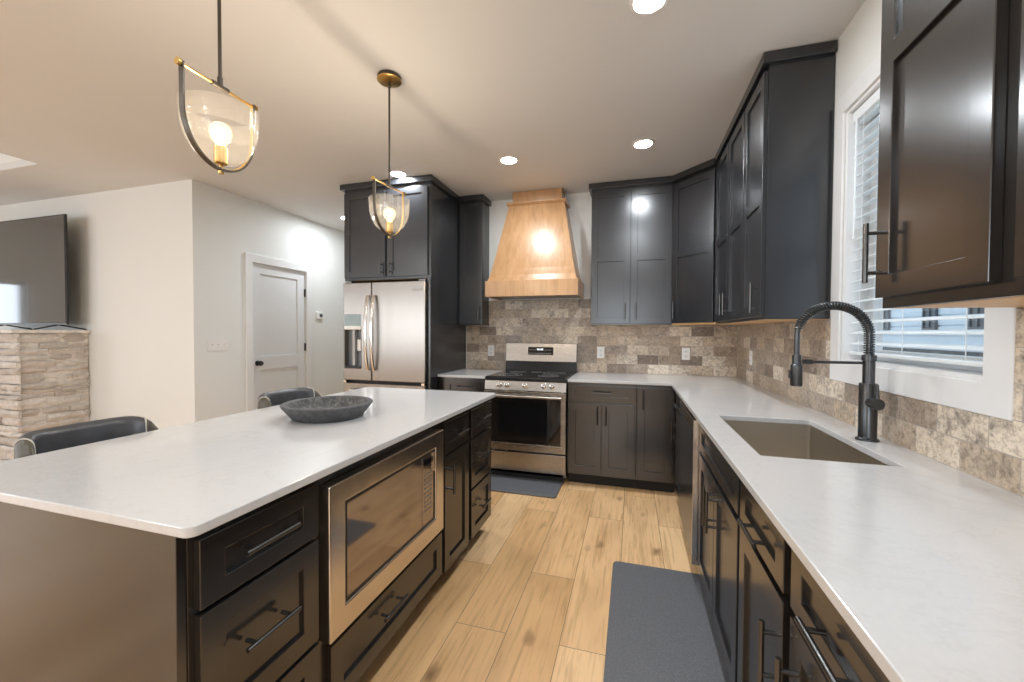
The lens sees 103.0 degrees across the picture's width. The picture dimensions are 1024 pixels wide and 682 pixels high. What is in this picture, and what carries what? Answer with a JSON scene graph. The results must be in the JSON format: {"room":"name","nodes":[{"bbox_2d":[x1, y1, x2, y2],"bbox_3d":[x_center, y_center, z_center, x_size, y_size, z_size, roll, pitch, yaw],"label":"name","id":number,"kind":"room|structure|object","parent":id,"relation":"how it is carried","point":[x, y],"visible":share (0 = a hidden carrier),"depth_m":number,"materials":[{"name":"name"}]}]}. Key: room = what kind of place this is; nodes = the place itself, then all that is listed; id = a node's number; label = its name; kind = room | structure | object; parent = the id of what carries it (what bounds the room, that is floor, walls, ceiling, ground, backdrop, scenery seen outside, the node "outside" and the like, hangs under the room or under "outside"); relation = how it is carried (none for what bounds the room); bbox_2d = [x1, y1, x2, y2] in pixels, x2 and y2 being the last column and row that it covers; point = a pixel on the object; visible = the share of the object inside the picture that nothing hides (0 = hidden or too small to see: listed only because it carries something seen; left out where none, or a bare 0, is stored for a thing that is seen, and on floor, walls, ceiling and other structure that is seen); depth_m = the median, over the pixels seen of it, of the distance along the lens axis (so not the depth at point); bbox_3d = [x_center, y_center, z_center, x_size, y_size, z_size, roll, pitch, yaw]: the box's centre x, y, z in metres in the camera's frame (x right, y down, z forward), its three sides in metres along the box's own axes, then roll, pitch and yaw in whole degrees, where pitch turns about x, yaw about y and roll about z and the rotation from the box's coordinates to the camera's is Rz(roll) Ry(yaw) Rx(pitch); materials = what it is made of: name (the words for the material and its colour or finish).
{"room":"kitchen","nodes":[
{"label":"kitchen","id":0,"kind":"room"},
{"bbox_2d":[0,153,22,163],"bbox_3d":[-5.498,-1.691,2.119,2.140,0.280,3.540,1,1,16],"label":"ceiling recess","id":1,"kind":"structure","parent":0,"point":[4,158],"depth_m":3.60,"materials":[{"name":"white paint"}]},
{"bbox_2d":[0,181,182,428],"bbox_3d":[-4.797,-0.169,4.450,3.480,2.737,0.150,1,1,16],"label":"wall","id":2,"kind":"structure","parent":0,"point":[125,275],"depth_m":4.09,"materials":[{"name":"white paint"}]},
{"bbox_2d":[180,179,346,423],"bbox_3d":[-2.602,-0.181,5.476,0.150,2.737,3.360,1,1,16],"label":"wall","id":3,"kind":"structure","parent":0,"point":[218,226],"depth_m":4.21,"materials":[{"name":"white paint"}]},
{"bbox_2d":[207,339,227,350],"bbox_3d":[-2.936,0.041,4.051,0.020,0.115,0.205,1,1,16],"label":"light switch","id":4,"kind":"object","parent":3,"relation":"attached to","point":[212,344],"visible":1,"depth_m":4.05,"materials":[{"name":"white plastic"}]},
{"bbox_2d":[244,252,311,411],"bbox_3d":[-2.724,0.124,4.804,0.105,2.155,0.930,1,1,16],"label":"door","id":5,"kind":"structure","parent":3,"relation":"in","point":[275,345],"depth_m":4.76,"materials":[{"name":"white paint"}]},
{"bbox_2d":[316,312,323,318],"bbox_3d":[-2.538,-0.335,5.376,0.026,0.090,0.124,1,1,16],"label":"thermostat","id":6,"kind":"object","parent":3,"relation":"attached to","point":[319,315],"visible":1,"depth_m":5.36,"materials":[{"name":"white plastic"}]},
{"bbox_2d":[0,0,864,231],"bbox_3d":[-2.806,-1.511,2.205,8.840,0.060,10.000,1,1,16],"label":"ceiling","id":7,"kind":"structure","parent":0,"point":[89,89],"depth_m":2.39,"materials":[{"name":"paint"}]},
{"bbox_2d":[174,0,259,174],"bbox_3d":[-0.973,-1.007,1.354,0.224,0.895,0.224,-1,1,-34],"label":"pendant light","id":8,"kind":"object","parent":7,"relation":"hanging from","point":[220,152],"visible":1,"depth_m":1.35,"materials":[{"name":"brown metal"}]},
{"bbox_2d":[213,145,227,174],"bbox_3d":[-0.975,-0.605,1.363,0.040,0.090,0.040,1,1,15],"label":"socket","id":9,"kind":"object","parent":8,"relation":"attached to","point":[220,152],"depth_m":1.35,"materials":[{"name":"gold metal"}]},
{"bbox_2d":[368,69,409,237],"bbox_3d":[-0.686,-1.025,2.278,0.224,0.895,0.224,0,1,-26],"label":"pendant light","id":10,"kind":"object","parent":7,"relation":"hanging from","point":[389,79],"visible":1,"depth_m":2.27,"materials":[{"name":"brown metal"}]},
{"bbox_2d":[386,221,392,237],"bbox_3d":[-0.688,-0.623,2.286,0.040,0.090,0.040,1,1,22],"label":"socket","id":11,"kind":"object","parent":10,"relation":"attached to","point":[389,225],"depth_m":2.27,"materials":[{"name":"gold metal"}]},
{"bbox_2d":[390,170,406,177],"bbox_3d":[-1.026,-1.501,3.666,0.164,0.006,0.164,1,1,16],"label":"recessed light","id":12,"kind":"object","parent":7,"relation":"in","point":[395,173],"visible":0.97,"depth_m":3.67,"materials":[{"name":"white plastic"}]},
{"bbox_2d":[391,172,404,176],"bbox_3d":[-1.026,-1.501,3.666,0.121,0.001,0.121,1,1,16],"label":"diffuser","id":13,"kind":"object","parent":12,"relation":"attached to","point":[398,174],"depth_m":3.67,"materials":[{"name":"white plastic"}]},
{"bbox_2d":[499,156,518,164],"bbox_3d":[-0.026,-1.490,3.361,0.164,0.006,0.164,1,1,16],"label":"recessed light","id":14,"kind":"object","parent":7,"relation":"in","point":[508,160],"visible":1,"depth_m":3.36,"materials":[{"name":"white plastic"}]},
{"bbox_2d":[502,158,515,163],"bbox_3d":[-0.026,-1.490,3.361,0.121,0.001,0.121,1,1,16],"label":"diffuser","id":15,"kind":"object","parent":14,"relation":"attached to","point":[505,160],"depth_m":3.36,"materials":[{"name":"white plastic"}]},
{"bbox_2d":[632,139,654,148],"bbox_3d":[0.988,-1.479,3.061,0.164,0.006,0.164,1,1,16],"label":"recessed light","id":16,"kind":"object","parent":7,"relation":"in","point":[643,143],"visible":1,"depth_m":3.05,"materials":[{"name":"white plastic"}]},
{"bbox_2d":[635,141,651,147],"bbox_3d":[0.988,-1.479,3.061,0.121,0.001,0.121,1,1,16],"label":"diffuser","id":17,"kind":"object","parent":16,"relation":"attached to","point":[642,144],"depth_m":3.06,"materials":[{"name":"white plastic"}]},
{"bbox_2d":[629,0,667,15],"bbox_3d":[0.587,-1.453,1.740,0.164,0.006,0.164,1,1,16],"label":"recessed light","id":18,"kind":"object","parent":7,"relation":"in","point":[641,7],"visible":1,"depth_m":1.77,"materials":[{"name":"white plastic"}]},
{"bbox_2d":[635,0,663,11],"bbox_3d":[0.587,-1.453,1.740,0.121,0.001,0.121,1,1,16],"label":"diffuser","id":19,"kind":"object","parent":18,"relation":"attached to","point":[641,5],"depth_m":1.76,"materials":[{"name":"white plastic"}]},
{"bbox_2d":[357,473,699,681],"bbox_3d":[-2.819,1.305,2.265,8.840,0.100,10.000,1,1,16],"label":"floor","id":20,"kind":"structure","parent":0,"point":[527,599],"depth_m":2.08,"materials":[{"name":"brown wood"}]},
{"bbox_2d":[0,330,89,461],"bbox_3d":[-5.423,0.542,4.271,1.965,1.319,0.565,1,1,16],"label":"stone fireplace","id":21,"kind":"object","parent":20,"relation":"on","point":[44,374],"visible":0.8,"depth_m":3.92,"materials":[{"name":"beige stone"}]},
{"bbox_2d":[0,214,85,329],"bbox_3d":[-5.046,-0.697,4.273,1.230,1.161,0.299,1,1,16],"label":"television","id":22,"kind":"object","parent":21,"relation":"on","point":[34,285],"visible":1,"depth_m":4.21,"materials":[{"name":"black plastic"}]},
{"bbox_2d":[13,416,158,458],"bbox_3d":[-1.460,0.795,1.495,0.456,0.968,0.412,1,1,16],"label":"bar stool","id":23,"kind":"object","parent":20,"relation":"on","point":[45,440],"visible":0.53,"depth_m":1.52,"materials":[{"name":"grey leather"}]},
{"bbox_2d":[0,502,186,681],"bbox_3d":[-0.999,0.846,0.954,0.626,0.890,0.020,1,1,16],"label":"island end panel","id":24,"kind":"object","parent":20,"relation":"on","point":[82,600],"visible":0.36,"depth_m":0.93,"materials":[{"name":"brown paint"}]},
{"bbox_2d":[185,480,318,681],"bbox_3d":[-0.922,0.843,1.139,0.705,0.890,0.376,1,1,16],"label":"base cabinet","id":25,"kind":"object","parent":20,"relation":"on","point":[252,579],"visible":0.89,"depth_m":1.02,"materials":[{"name":"brown paint"}]},
{"bbox_2d":[257,387,320,408],"bbox_3d":[-1.200,0.777,2.377,0.456,0.968,0.412,1,1,16],"label":"bar stool","id":26,"kind":"object","parent":20,"relation":"on","point":[268,399],"visible":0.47,"depth_m":2.42,"materials":[{"name":"grey leather"}]},
{"bbox_2d":[317,422,441,681],"bbox_3d":[-0.752,0.831,1.715,0.705,0.890,0.822,1,1,16],"label":"base cabinet","id":27,"kind":"object","parent":20,"relation":"on","point":[349,656],"visible":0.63,"depth_m":1.50,"materials":[{"name":"brown paint"}]},
{"bbox_2d":[0,387,495,537],"bbox_3d":[-0.854,0.369,1.904,0.990,0.024,1.955,1,1,16],"label":"countertop","id":28,"kind":"structure","parent":27,"relation":"on","point":[189,480],"depth_m":1.24,"materials":[{"name":"white stone"}]},
{"bbox_2d":[279,395,372,423],"bbox_3d":[-0.868,0.322,1.922,0.400,0.070,0.400,0,1,-1],"label":"bowl","id":29,"kind":"object","parent":28,"relation":"on","point":[321,409],"visible":1,"depth_m":1.85,"materials":[{"name":"grey stone"}]},
{"bbox_2d":[286,397,366,408],"bbox_3d":[-0.868,0.316,1.922,0.348,0.050,0.348,0,1,-1],"label":"basin","id":30,"kind":"object","parent":29,"relation":"in","point":[311,402],"depth_m":2.03,"materials":[{"name":"grey stone"}]},
{"bbox_2d":[319,429,442,644],"bbox_3d":[-0.673,0.669,1.662,0.493,0.481,0.770,1,1,16],"label":"microwave","id":31,"kind":"object","parent":27,"relation":"in","point":[376,517],"visible":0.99,"depth_m":1.44,"materials":[{"name":"silver metal"}]},
{"bbox_2d":[343,278,465,391],"bbox_3d":[-1.082,0.317,4.206,0.913,1.809,0.946,1,1,16],"label":"refrigerator","id":32,"kind":"object","parent":20,"relation":"on","point":[386,323],"depth_m":3.82,"materials":[{"name":"silver metal"}]},
{"bbox_2d":[441,410,469,573],"bbox_3d":[-0.587,0.820,2.276,0.705,0.890,0.345,1,1,16],"label":"base cabinet","id":33,"kind":"object","parent":20,"relation":"on","point":[455,531],"visible":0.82,"depth_m":2.16,"materials":[{"name":"brown paint"}]},
{"bbox_2d":[439,377,485,391],"bbox_3d":[-0.381,0.782,4.106,0.475,0.890,0.750,1,1,16],"label":"base cabinet","id":34,"kind":"object","parent":20,"relation":"on","point":[445,383],"visible":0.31,"depth_m":3.78,"materials":[{"name":"brown paint"}]},
{"bbox_2d":[437,368,503,378],"bbox_3d":[-0.377,0.324,4.122,0.481,0.024,0.700,1,1,16],"label":"countertop","id":35,"kind":"structure","parent":34,"relation":"on","point":[468,372],"depth_m":3.96,"materials":[{"name":"white stone"}]},
{"bbox_2d":[468,400,491,539],"bbox_3d":[-0.485,0.813,2.621,0.705,0.890,0.369,1,1,16],"label":"base cabinet","id":36,"kind":"object","parent":20,"relation":"on","point":[480,415],"visible":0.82,"depth_m":2.50,"materials":[{"name":"brown paint"}]},
{"bbox_2d":[491,474,563,497],"bbox_3d":[0.065,1.233,3.538,0.720,0.015,0.455,1,1,16],"label":"floor mat","id":37,"kind":"object","parent":20,"relation":"on","point":[499,483],"visible":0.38,"depth_m":3.44,"materials":[{"name":"grey rubber"}]},
{"bbox_2d":[484,343,577,481],"bbox_3d":[0.198,0.631,3.897,0.750,1.205,0.777,1,1,16],"label":"range","id":38,"kind":"object","parent":20,"relation":"on","point":[529,425],"visible":0.96,"depth_m":3.60,"materials":[{"name":"silver metal"}]},
{"bbox_2d":[485,370,575,382],"bbox_3d":[0.201,0.331,3.897,0.742,0.037,0.645,1,1,16],"label":"cooktop","id":39,"kind":"object","parent":38,"relation":"in","point":[506,376],"depth_m":3.67,"materials":[{"name":"black metal"}]},
{"bbox_2d":[567,382,635,487],"bbox_3d":[0.842,0.795,3.746,0.565,0.890,0.750,1,1,16],"label":"base cabinet","id":40,"kind":"object","parent":20,"relation":"on","point":[601,416],"visible":0.98,"depth_m":3.43,"materials":[{"name":"brown paint"}]},
{"bbox_2d":[568,372,1023,681],"bbox_3d":[0.808,0.374,2.032,1.466,0.024,4.040,1,1,16],"label":"countertop","id":41,"kind":"structure","parent":40,"relation":"on","point":[920,556],"depth_m":0.81,"materials":[{"name":"white stone"}]},
{"bbox_2d":[724,420,887,465],"bbox_3d":[1.103,0.510,1.621,0.424,0.226,0.728,1,1,16],"label":"sink","id":42,"kind":"object","parent":41,"relation":"in","point":[798,441],"visible":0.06,"depth_m":1.92,"materials":[{"name":"metal"}]},
{"bbox_2d":[788,301,884,442],"bbox_3d":[1.234,0.111,1.554,0.298,0.527,0.104,1,1,16],"label":"faucet","id":43,"kind":"object","parent":41,"relation":"on","point":[869,401],"visible":1,"depth_m":1.53,"materials":[{"name":"black metal"}]},
{"bbox_2d":[635,385,675,491],"bbox_3d":[1.259,0.800,3.623,0.300,0.890,0.750,1,1,16],"label":"base cabinet","id":44,"kind":"object","parent":20,"relation":"on","point":[655,408],"visible":0.88,"depth_m":3.31,"materials":[{"name":"brown paint"}]},
{"bbox_2d":[603,561,729,681],"bbox_3d":[0.638,1.275,1.699,0.470,0.015,1.180,1,1,16],"label":"floor mat","id":45,"kind":"object","parent":20,"relation":"on","point":[661,627],"visible":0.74,"depth_m":1.78,"materials":[{"name":"grey fabric"}]},
{"bbox_2d":[671,393,681,500],"bbox_3d":[1.493,0.816,2.917,0.643,0.890,0.588,1,1,16],"label":"base cabinet","id":46,"kind":"object","parent":20,"relation":"on","point":[678,399],"visible":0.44,"depth_m":3.08,"materials":[{"name":"grey paint"}]},
{"bbox_2d":[679,401,701,564],"bbox_3d":[1.318,0.837,2.322,0.616,0.872,0.630,1,1,16],"label":"dishwasher","id":47,"kind":"object","parent":20,"relation":"on","point":[690,451],"visible":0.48,"depth_m":2.24,"materials":[{"name":"silver metal"}]},
{"bbox_2d":[698,426,740,681],"bbox_3d":[1.112,0.842,1.623,0.643,0.890,0.815,1,1,16],"label":"base cabinet","id":48,"kind":"object","parent":20,"relation":"on","point":[719,485],"visible":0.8,"depth_m":1.60,"materials":[{"name":"grey paint"}]},
{"bbox_2d":[737,481,795,681],"bbox_3d":[0.937,0.854,1.031,0.643,0.890,0.415,1,1,16],"label":"base cabinet","id":49,"kind":"object","parent":20,"relation":"on","point":[765,610],"visible":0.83,"depth_m":1.07,"materials":[{"name":"brown paint"}]},
{"bbox_2d":[774,550,889,681],"bbox_3d":[0.816,0.862,0.619,0.643,0.890,0.440,1,1,16],"label":"base cabinet","id":50,"kind":"object","parent":20,"relation":"on","point":[823,647],"visible":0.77,"depth_m":0.74,"materials":[{"name":"brown paint"}]},
{"bbox_2d":[466,192,726,443],"bbox_3d":[0.408,-0.143,4.335,3.850,2.737,0.150,1,1,16],"label":"wall","id":51,"kind":"structure","parent":0,"point":[580,211],"depth_m":4.16,"materials":[{"name":"white paint"}]},
{"bbox_2d":[344,182,458,285],"bbox_3d":[-1.077,-1.023,4.210,0.933,0.871,0.885,1,1,16],"label":"upper cabinet","id":52,"kind":"object","parent":51,"relation":"attached to","point":[427,246],"visible":0.95,"depth_m":3.85,"materials":[{"name":"grey paint"}]},
{"bbox_2d":[340,174,490,205],"bbox_3d":[-0.944,-1.484,4.173,1.250,0.054,0.868,1,1,16],"label":"crown molding","id":53,"kind":"structure","parent":52,"relation":"on","point":[422,178],"depth_m":3.86,"materials":[{"name":"grey paint"}]},
{"bbox_2d":[459,201,488,325],"bbox_3d":[-0.412,-0.813,4.348,0.265,1.291,0.258,1,1,16],"label":"upper cabinet","id":54,"kind":"object","parent":51,"relation":"attached to","point":[473,216],"visible":1,"depth_m":4.28,"materials":[{"name":"grey paint"}]},
{"bbox_2d":[485,188,583,299],"bbox_3d":[0.238,-0.967,4.045,0.900,1.075,0.466,1,1,16],"label":"range hood","id":55,"kind":"object","parent":51,"relation":"attached to","point":[536,258],"visible":1,"depth_m":3.94,"materials":[{"name":"brown wood"}]},
{"bbox_2d":[467,299,736,376],"bbox_3d":[0.790,-0.056,4.141,2.694,0.746,0.008,1,1,16],"label":"backsplash","id":56,"kind":"structure","parent":51,"relation":"attached to","point":[634,349],"depth_m":4.10,"materials":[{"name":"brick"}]},
{"bbox_2d":[488,345,493,355],"bbox_3d":[-0.227,0.105,4.436,0.072,0.116,0.009,1,1,16],"label":"electrical outlet","id":57,"kind":"object","parent":56,"relation":"attached to","point":[490,347],"visible":1,"depth_m":4.43,"materials":[{"name":"white plastic"}]},
{"bbox_2d":[597,347,603,357],"bbox_3d":[0.895,0.115,4.105,0.072,0.116,0.009,1,1,16],"label":"electrical outlet","id":58,"kind":"object","parent":56,"relation":"attached to","point":[600,350],"visible":1,"depth_m":4.10,"materials":[{"name":"white plastic"}]},
{"bbox_2d":[682,348,689,359],"bbox_3d":[1.658,0.123,3.880,0.072,0.116,0.009,1,1,16],"label":"electrical outlet","id":59,"kind":"object","parent":56,"relation":"attached to","point":[685,351],"visible":1,"depth_m":3.88,"materials":[{"name":"white plastic"}]},
{"bbox_2d":[591,183,673,324],"bbox_3d":[1.137,-0.796,3.892,0.735,1.291,0.258,1,1,16],"label":"upper cabinet","id":60,"kind":"object","parent":51,"relation":"attached to","point":[632,227],"visible":1,"depth_m":3.81,"materials":[{"name":"grey paint"}]},
{"bbox_2d":[746,0,982,381],"bbox_3d":[1.094,-0.050,0.120,0.150,2.737,7.850,1,1,16],"label":"wall","id":61,"kind":"structure","parent":0,"point":[859,45],"depth_m":1.80,"materials":[{"name":"white paint"}]},
{"bbox_2d":[672,166,745,324],"bbox_3d":[1.730,-0.789,3.577,0.594,1.288,0.527,1,1,16],"label":"upper cabinet","id":62,"kind":"object","parent":61,"relation":"attached to","point":[694,197],"visible":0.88,"depth_m":3.50,"materials":[{"name":"grey paint"}]},
{"bbox_2d":[589,40,837,196],"bbox_3d":[1.185,-1.451,3.037,1.348,0.054,1.846,1,1,16],"label":"crown molding","id":63,"kind":"structure","parent":62,"relation":"on","point":[829,47],"depth_m":2.47,"materials":[{"name":"grey paint"}]},
{"bbox_2d":[714,111,792,323],"bbox_3d":[1.647,-0.772,2.853,0.344,1.291,0.912,1,1,16],"label":"upper cabinet","id":64,"kind":"object","parent":61,"relation":"attached to","point":[730,167],"visible":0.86,"depth_m":2.79,"materials":[{"name":"grey paint"}]},
{"bbox_2d":[742,54,835,320],"bbox_3d":[1.464,-0.760,2.231,0.344,1.291,0.385,1,1,16],"label":"upper cabinet","id":65,"kind":"object","parent":61,"relation":"attached to","point":[789,143],"visible":0.98,"depth_m":2.05,"materials":[{"name":"grey paint"}]},
{"bbox_2d":[737,307,1023,496],"bbox_3d":[1.433,0.137,1.557,0.008,0.476,4.592,1,1,16],"label":"backsplash","id":66,"kind":"structure","parent":61,"relation":"attached to","point":[989,449],"depth_m":1.44,"materials":[{"name":"brick"}]},
{"bbox_2d":[749,351,752,364],"bbox_3d":[1.940,0.136,3.310,0.009,0.116,0.072,1,1,16],"label":"electrical outlet","id":67,"kind":"object","parent":66,"relation":"attached to","point":[750,352],"visible":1,"depth_m":3.30,"materials":[{"name":"white plastic"}]},
{"bbox_2d":[830,53,1015,420],"bbox_3d":[1.482,-0.469,1.480,0.142,1.330,0.995,1,1,16],"label":"window","id":68,"kind":"structure","parent":61,"relation":"in","point":[994,396],"depth_m":1.77,"materials":[{"name":"white paint"}]},
{"bbox_2d":[849,87,983,366],"bbox_3d":[1.465,-0.482,1.490,0.068,1.101,0.776,1,1,16],"label":"window blind","id":69,"kind":"object","parent":68,"relation":"attached to","point":[870,108],"visible":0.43,"depth_m":1.69,"materials":[{"name":"white plastic"}]},
{"bbox_2d":[862,0,1023,308],"bbox_3d":[1.005,-0.726,0.678,0.346,1.296,0.800,1,1,16],"label":"upper cabinet","id":70,"kind":"object","parent":61,"relation":"attached to","point":[950,231],"visible":1,"depth_m":0.86,"materials":[{"name":"brown paint"}]},
{"label":"outside","id":71,"kind":"structure","parent":0,"visible":0},
{"bbox_3d":[6.064,1.492,2.413,7.700,0.100,20.000,1,1,16],"label":"ground","id":72,"kind":"structure","parent":71,"visible":0},
{"bbox_2d":[883,308,984,356],"bbox_3d":[8.228,-0.734,6.423,3.060,4.200,8.000,1,1,16],"label":"neighbouring house","id":73,"kind":"structure","parent":72,"relation":"on","point":[977,323],"depth_m":6.39,"materials":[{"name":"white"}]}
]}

